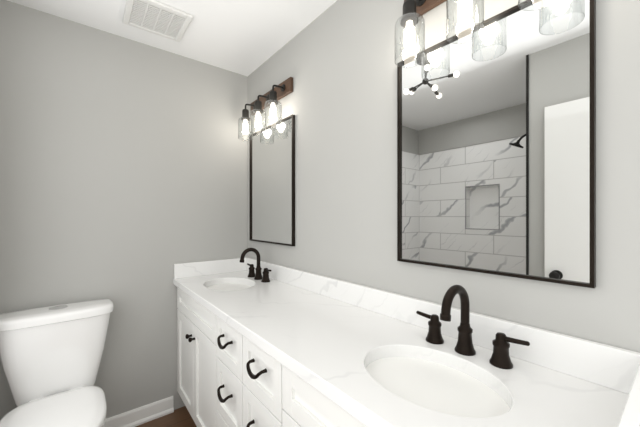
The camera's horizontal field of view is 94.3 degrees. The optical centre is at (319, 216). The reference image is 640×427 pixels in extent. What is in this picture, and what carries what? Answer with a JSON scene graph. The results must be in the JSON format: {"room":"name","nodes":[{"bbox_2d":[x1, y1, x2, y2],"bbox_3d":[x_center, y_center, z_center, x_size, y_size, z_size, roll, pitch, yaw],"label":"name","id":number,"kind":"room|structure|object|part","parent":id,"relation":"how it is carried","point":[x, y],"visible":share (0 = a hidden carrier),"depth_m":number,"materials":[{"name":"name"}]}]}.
{"room":"bathroom","nodes":[
{"label":"bathroom","id":0,"kind":"room"},
{"bbox_2d":[0,0,247,419],"bbox_3d":[-1.624,0.100,1.595,2.600,2.440,0.100,0,0,-39],"label":"wall","id":1,"kind":"structure","parent":0,"point":[123,174],"depth_m":1.83,"materials":[{"name":"grey paint"}]},
{"bbox_2d":[103,396,173,426],"bbox_3d":[-1.330,1.270,1.752,0.855,0.101,0.022,0,0,-39],"label":"baseboard","id":2,"kind":"structure","parent":1,"relation":"attached to","point":[146,413],"depth_m":1.90,"materials":[{"name":"white paint"}]},
{"bbox_2d":[135,406,196,426],"bbox_3d":[-0.616,1.360,0.417,2.700,0.080,3.200,0,0,-39],"label":"floor","id":3,"kind":"structure","parent":0,"point":[180,417],"depth_m":1.92,"materials":[{"name":"brown wood"}]},
{"bbox_2d":[0,299,113,426],"bbox_3d":[-1.226,0.897,1.375,0.476,0.846,0.716,0,0,-39],"label":"toilet","id":4,"kind":"object","parent":3,"relation":"on","point":[51,356],"visible":0.98,"depth_m":1.45,"materials":[{"name":"white ceramic"}]},
{"bbox_2d":[174,284,372,426],"bbox_3d":[-0.121,0.890,1.350,0.556,0.860,2.158,0,0,-39],"label":"bathroom vanity","id":5,"kind":"object","parent":3,"relation":"on","point":[225,378],"depth_m":1.26,"materials":[{"name":"white paint"}]},
{"bbox_2d":[173,268,639,426],"bbox_3d":[-0.116,0.440,1.354,0.543,0.040,2.158,0,0,-39],"label":"countertop","id":6,"kind":"structure","parent":5,"relation":"on","point":[318,335],"depth_m":0.89,"materials":[{"name":"white stone"}]},
{"bbox_2d":[205,280,256,291],"bbox_3d":[-0.574,0.530,1.884,0.360,0.164,0.444,0,0,-39],"label":"sink","id":7,"kind":"object","parent":6,"relation":"in","point":[222,285],"depth_m":1.98,"materials":[{"name":"white ceramic"}]},
{"bbox_2d":[237,248,272,283],"bbox_3d":[-0.457,0.311,1.977,0.164,0.215,0.334,0,0,-39],"label":"faucet","id":8,"kind":"object","parent":6,"relation":"on","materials":[{"name":"black metal"}]},
{"bbox_2d":[349,344,524,426],"bbox_3d":[0.294,0.530,0.800,0.360,0.164,0.444,0,0,-39],"label":"sink","id":9,"kind":"object","parent":6,"relation":"in","point":[458,396],"depth_m":0.80,"materials":[{"name":"white ceramic"}]},
{"bbox_2d":[417,285,528,371],"bbox_3d":[0.411,0.311,0.893,0.164,0.215,0.334,0,0,-39],"label":"faucet","id":10,"kind":"object","parent":6,"relation":"on","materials":[{"name":"black metal"}]},
{"bbox_2d":[7,0,336,76],"bbox_3d":[-0.616,-1.160,0.417,2.700,0.080,3.200,0,0,-39],"label":"ceiling","id":11,"kind":"structure","parent":0,"point":[247,38],"depth_m":1.73,"materials":[{"name":"white paint"}]},
{"bbox_2d":[123,0,192,41],"bbox_3d":[-0.915,-1.112,1.670,0.300,0.016,0.300,0,0,-39],"label":"ceiling vent","id":12,"kind":"object","parent":11,"relation":"in","point":[160,19],"visible":1,"depth_m":1.66,"materials":[{"name":"white plastic"}]},
{"bbox_2d":[248,0,639,352],"bbox_3d":[0.368,0.100,1.268,0.100,2.440,3.100,0,0,-39],"label":"wall","id":13,"kind":"structure","parent":0,"point":[335,61],"depth_m":1.28,"materials":[{"name":"grey paint"}]},
{"bbox_2d":[238,77,292,140],"bbox_3d":[-0.400,-0.720,2.023,0.151,0.300,0.560,0,0,-39],"label":"sconce","id":14,"kind":"object","parent":13,"relation":"attached to","point":[274,94],"visible":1,"depth_m":1.98,"materials":[{"name":"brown glass"}]},
{"bbox_3d":[-0.418,-0.645,2.009,0.106,0.150,0.506,0,0,-39],"label":"lamp shade","id":15,"kind":"part","parent":14,"relation":"part of","materials":[{"name":"clear glass"}]},
{"bbox_3d":[-0.350,-0.825,2.063,0.022,0.090,0.560,0,0,-39],"label":"plate mount","id":16,"kind":"part","parent":14,"relation":"part of","materials":[{"name":"brown wood"}]},
{"bbox_2d":[249,114,294,245],"bbox_3d":[-0.349,-0.225,2.064,0.020,0.810,0.600,0,0,-39],"label":"mirror","id":17,"kind":"object","parent":13,"relation":"attached to","point":[272,185],"visible":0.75,"depth_m":2.02,"materials":[{"name":"black mirror"}]},
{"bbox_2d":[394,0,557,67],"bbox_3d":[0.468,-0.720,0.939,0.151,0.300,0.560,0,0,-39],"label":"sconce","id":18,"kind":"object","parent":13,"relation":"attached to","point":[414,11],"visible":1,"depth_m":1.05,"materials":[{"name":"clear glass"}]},
{"bbox_2d":[397,0,595,287],"bbox_3d":[0.512,-0.225,0.989,0.020,0.810,0.600,0,0,-39],"label":"mirror","id":19,"kind":"object","parent":13,"relation":"attached to","point":[496,146],"visible":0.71,"depth_m":0.91,"materials":[{"name":"black mirror"}]}
]}

